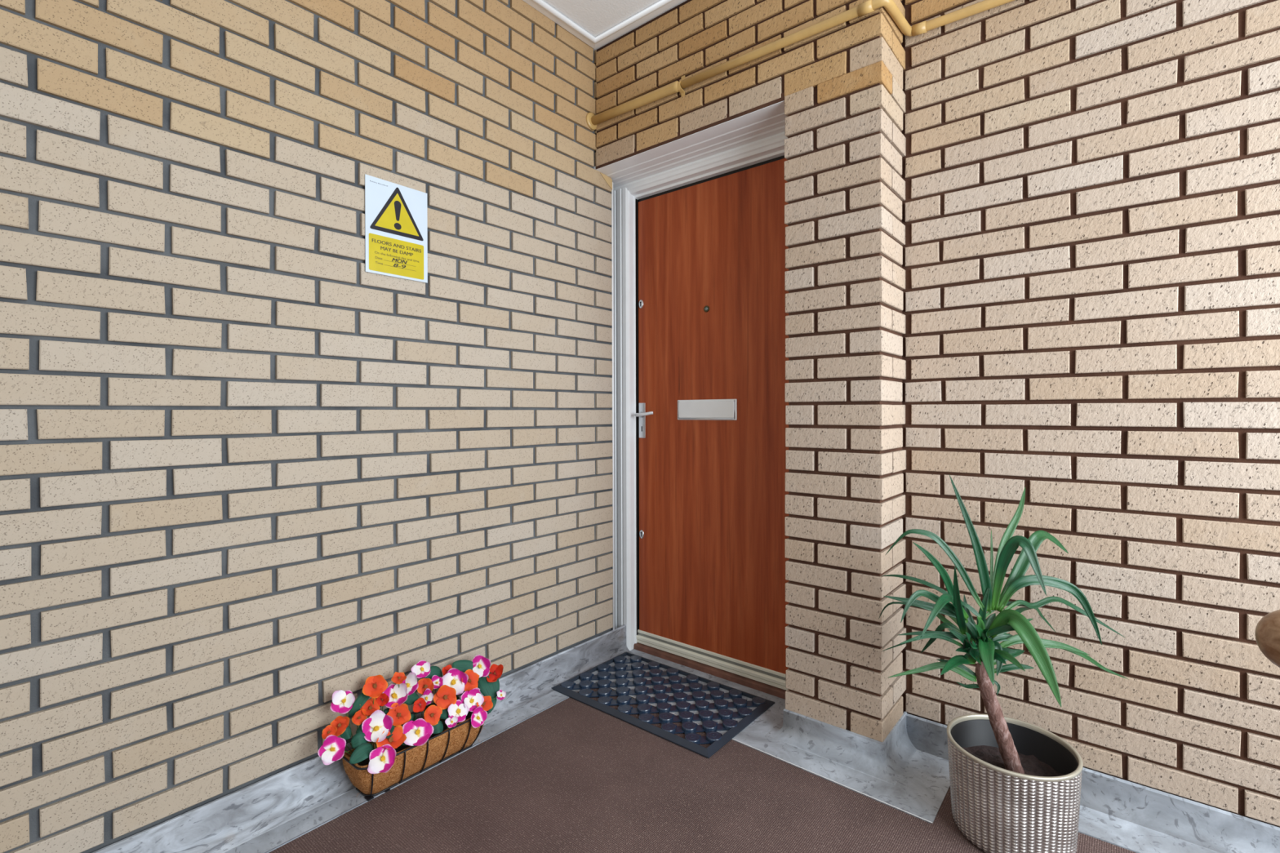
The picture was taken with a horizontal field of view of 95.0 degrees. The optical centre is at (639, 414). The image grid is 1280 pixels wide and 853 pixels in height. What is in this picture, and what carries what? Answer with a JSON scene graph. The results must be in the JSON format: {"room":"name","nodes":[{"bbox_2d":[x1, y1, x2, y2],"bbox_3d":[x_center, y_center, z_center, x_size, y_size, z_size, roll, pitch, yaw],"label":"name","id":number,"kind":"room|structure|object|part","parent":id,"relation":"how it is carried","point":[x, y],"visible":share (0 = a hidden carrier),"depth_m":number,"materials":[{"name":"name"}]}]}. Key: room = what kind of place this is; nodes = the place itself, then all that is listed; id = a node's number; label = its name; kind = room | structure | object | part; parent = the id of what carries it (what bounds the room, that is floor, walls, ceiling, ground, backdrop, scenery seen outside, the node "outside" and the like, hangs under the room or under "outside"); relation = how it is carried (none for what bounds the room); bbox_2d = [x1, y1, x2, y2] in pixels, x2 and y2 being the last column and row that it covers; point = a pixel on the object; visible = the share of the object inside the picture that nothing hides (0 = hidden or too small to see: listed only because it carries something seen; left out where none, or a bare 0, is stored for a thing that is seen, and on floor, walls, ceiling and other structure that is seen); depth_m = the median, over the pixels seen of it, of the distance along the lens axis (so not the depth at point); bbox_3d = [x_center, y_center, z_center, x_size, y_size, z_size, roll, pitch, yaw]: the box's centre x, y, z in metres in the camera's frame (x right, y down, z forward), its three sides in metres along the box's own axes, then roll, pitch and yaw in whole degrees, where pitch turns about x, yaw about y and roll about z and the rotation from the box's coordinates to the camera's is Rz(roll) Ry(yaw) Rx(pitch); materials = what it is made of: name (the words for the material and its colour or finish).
{"room":"apartment entrance porch","nodes":[
{"label":"apartment entrance porch","id":0,"kind":"room"},
{"bbox_2d":[0,0,613,852],"bbox_3d":[-1.189,-0.238,1.468,0.202,2.651,3.900,0,0,40],"label":"wall","id":1,"kind":"structure","parent":0,"point":[252,474],"depth_m":1.55,"materials":[{"name":"brick"}]},
{"bbox_2d":[92,624,631,852],"bbox_3d":[-1.190,1.026,1.276,0.051,0.118,3.590,0,0,40],"label":"baseboard","id":2,"kind":"structure","parent":1,"relation":"attached to","point":[221,824],"depth_m":1.58,"materials":[{"name":"stone"}]},
{"bbox_2d":[364,173,427,283],"bbox_3d":[-0.756,-0.573,1.831,0.004,0.291,0.202,0,0,40],"label":"warning sign","id":3,"kind":"object","parent":1,"relation":"attached to","point":[396,220],"visible":1,"depth_m":1.82,"materials":[{"name":"plastic"}]},
{"bbox_3d":[-0.756,-0.490,1.830,0.001,0.111,0.179,0,0,40],"label":"message panel","id":4,"kind":"part","parent":3,"relation":"part of","materials":[{"name":"yellow paper"}]},
{"bbox_2d":[264,681,932,852],"bbox_3d":[-0.736,1.083,0.698,1.244,0.002,3.278,0,0,40],"label":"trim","id":5,"kind":"structure","parent":1,"relation":"attached to","point":[597,682],"depth_m":1.73,"materials":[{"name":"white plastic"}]},
{"bbox_2d":[522,0,687,50],"bbox_3d":[0.136,-1.595,0.365,3.550,0.096,3.900,0,0,40],"label":"ceiling","id":6,"kind":"structure","parent":0,"point":[596,23],"depth_m":2.30,"materials":[{"name":"white paint"}]},
{"bbox_2d":[224,648,1220,852],"bbox_3d":[0.094,1.086,0.261,3.480,0.006,3.660,0,0,40],"label":"floor","id":7,"kind":"structure","parent":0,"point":[922,788],"depth_m":1.71,"materials":[{"name":"stone"}]},
{"bbox_2d":[342,700,488,800],"bbox_3d":[-0.668,1.019,1.785,0.136,0.119,0.422,0,0,40],"label":"trough","id":8,"kind":"object","parent":7,"relation":"on","point":[409,762],"visible":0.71,"depth_m":1.72,"materials":[{"name":"brown wicker"}]},
{"bbox_2d":[317,654,506,773],"bbox_3d":[-0.653,0.875,1.769,0.187,0.221,0.580,0,0,40],"label":"flowers","id":9,"kind":"object","parent":8,"relation":"on","point":[464,675],"visible":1,"depth_m":1.74,"materials":[{"name":"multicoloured plant"}]},
{"bbox_3d":[-0.749,0.895,1.672,0.014,0.017,0.016,0,0,12],"label":"flower","id":10,"kind":"part","parent":9,"relation":"part of","materials":[{"name":"yellow plant"}]},
{"bbox_3d":[-0.708,0.948,1.617,0.013,0.013,0.016,0,0,0],"label":"flower","id":11,"kind":"part","parent":9,"relation":"part of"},
{"bbox_3d":[-0.737,0.844,1.762,0.015,0.017,0.016,0,0,-33],"label":"flower","id":12,"kind":"part","parent":9,"relation":"part of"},
{"bbox_3d":[-0.650,0.930,1.717,0.012,0.017,0.015,0,0,9],"label":"flower","id":13,"kind":"part","parent":9,"relation":"part of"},
{"bbox_3d":[-0.599,0.860,1.886,0.016,0.019,0.016,0,0,16],"label":"flower","id":14,"kind":"part","parent":9,"relation":"part of","materials":[{"name":"yellow plant"}]},
{"bbox_2d":[551,651,774,758],"bbox_3d":[0.077,1.066,2.241,0.730,0.016,0.451,0,0,40],"label":"door mat","id":15,"kind":"object","parent":7,"relation":"on","point":[691,741],"visible":1,"depth_m":2.18,"materials":[{"name":"black rubber"}]},
{"bbox_2d":[595,0,906,742],"bbox_3d":[0.352,-0.246,2.400,1.392,2.651,0.501,0,0,40],"label":"wall","id":16,"kind":"structure","parent":0,"point":[840,86],"depth_m":1.89,"materials":[{"name":"brick"}]},
{"bbox_2d":[594,100,786,188],"bbox_3d":[0.179,-1.055,2.340,0.957,0.028,0.186,0,0,40],"label":"trim","id":17,"kind":"structure","parent":16,"relation":"attached to","point":[769,121],"depth_m":2.29,"materials":[{"name":"white paint"}]},
{"bbox_2d":[611,131,788,650],"bbox_3d":[0.273,0.009,2.389,1.045,2.138,0.170,0,0,40],"label":"trim","id":18,"kind":"structure","parent":16,"relation":"attached to","point":[623,197],"depth_m":2.67,"materials":[{"name":"white paint"}]},
{"bbox_2d":[633,642,786,699],"bbox_3d":[0.322,1.062,2.422,0.980,0.028,0.040,0,0,40],"label":"trim","id":19,"kind":"structure","parent":16,"relation":"attached to","point":[731,677],"depth_m":2.42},
{"bbox_2d":[634,155,789,674],"bbox_3d":[0.321,0.019,2.416,0.876,2.022,0.106,0,0,40],"label":"door","id":20,"kind":"structure","parent":16,"relation":"in","point":[711,336],"depth_m":2.44,"materials":[{"name":"brown wood"}]},
{"bbox_3d":[0.010,0.027,2.683,0.038,0.160,0.004,0,0,40],"label":"handle plate","id":21,"kind":"part","parent":20,"relation":"part of","materials":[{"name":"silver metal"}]},
{"bbox_3d":[0.024,-0.002,2.630,0.107,0.024,0.059,0,0,40],"label":"lever","id":22,"kind":"part","parent":20,"relation":"part of","materials":[{"name":"silver metal"}]},
{"bbox_3d":[0.278,-0.020,2.461,0.294,0.086,0.005,0,0,40],"label":"letter plate","id":23,"kind":"part","parent":20,"relation":"part of","materials":[{"name":"silver metal"}]},
{"bbox_2d":[636,629,787,690],"bbox_3d":[0.338,1.019,2.414,0.945,0.056,0.020,0,0,40],"label":"trim","id":24,"kind":"structure","parent":16,"relation":"attached to","point":[777,679],"depth_m":2.43,"materials":[{"name":"beige paint"}]},
{"bbox_2d":[586,0,1014,130],"bbox_3d":[1.169,-1.235,1.590,3.314,0.103,0.259,0,0,33],"label":"pipe","id":25,"kind":"object","parent":16,"relation":"attached to","point":[866,7],"visible":1,"depth_m":1.90,"materials":[{"name":"yellow metal"}]},
{"bbox_2d":[857,0,874,17],"bbox_3d":[0.684,-1.230,1.775,0.040,0.033,0.033,0,0,40],"label":"socket","id":26,"kind":"object","parent":25,"relation":"attached to","point":[866,7],"depth_m":1.76,"materials":[{"name":"yellow metal"}]},
{"bbox_2d":[911,20,926,36],"bbox_3d":[0.904,-1.247,1.897,0.042,0.034,0.034,0,0,40],"label":"socket","id":27,"kind":"object","parent":25,"relation":"attached to","point":[918,28],"depth_m":1.89,"materials":[{"name":"yellow metal"}]},
{"bbox_2d":[902,0,1279,827],"bbox_3d":[1.795,-0.245,1.361,2.259,2.651,0.265,0,0,40],"label":"wall","id":28,"kind":"structure","parent":0,"point":[1091,208],"depth_m":1.61,"materials":[{"name":"brick"}]},
{"bbox_2d":[765,707,1279,852],"bbox_3d":[1.498,1.033,1.255,2.582,0.088,0.294,0,0,40],"label":"baseboard","id":29,"kind":"structure","parent":28,"relation":"attached to","point":[1211,828],"depth_m":1.62,"materials":[{"name":"stone"}]},
{"bbox_2d":[1254,609,1279,667],"bbox_3d":[0.985,0.641,0.047,0.066,0.881,1.333,0,0,-29],"label":"handrail","id":30,"kind":"object","parent":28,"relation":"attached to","point":[1267,633],"visible":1,"depth_m":0.60,"materials":[{"name":"wood"}]},
{"bbox_3d":[0.155,1.128,0.366,3.520,0.080,3.900,0,0,40],"label":"floor","id":31,"kind":"structure","parent":0,"visible":0},
{"bbox_2d":[269,688,1136,852],"bbox_3d":[0.118,1.087,0.130,3.276,0.004,3.489,0,0,40],"label":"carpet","id":32,"kind":"object","parent":31,"relation":"on","point":[573,776],"visible":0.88,"depth_m":1.61,"materials":[{"name":"brown carpet"}]},
{"bbox_2d":[946,713,1083,852],"bbox_3d":[0.954,0.958,1.508,0.294,0.228,0.294,0,0,-41],"label":"cylindrical planter","id":33,"kind":"object","parent":32,"relation":"on","point":[997,809],"visible":0.99,"depth_m":1.43,"materials":[{"name":"beige wicker"}]},
{"bbox_2d":[878,475,1128,773],"bbox_3d":[0.951,0.549,1.483,0.645,0.784,0.328,0,0,3],"label":"yucca plant","id":34,"kind":"object","parent":33,"relation":"on","point":[985,648],"visible":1,"depth_m":1.51,"materials":[{"name":"green plant"}]}
]}

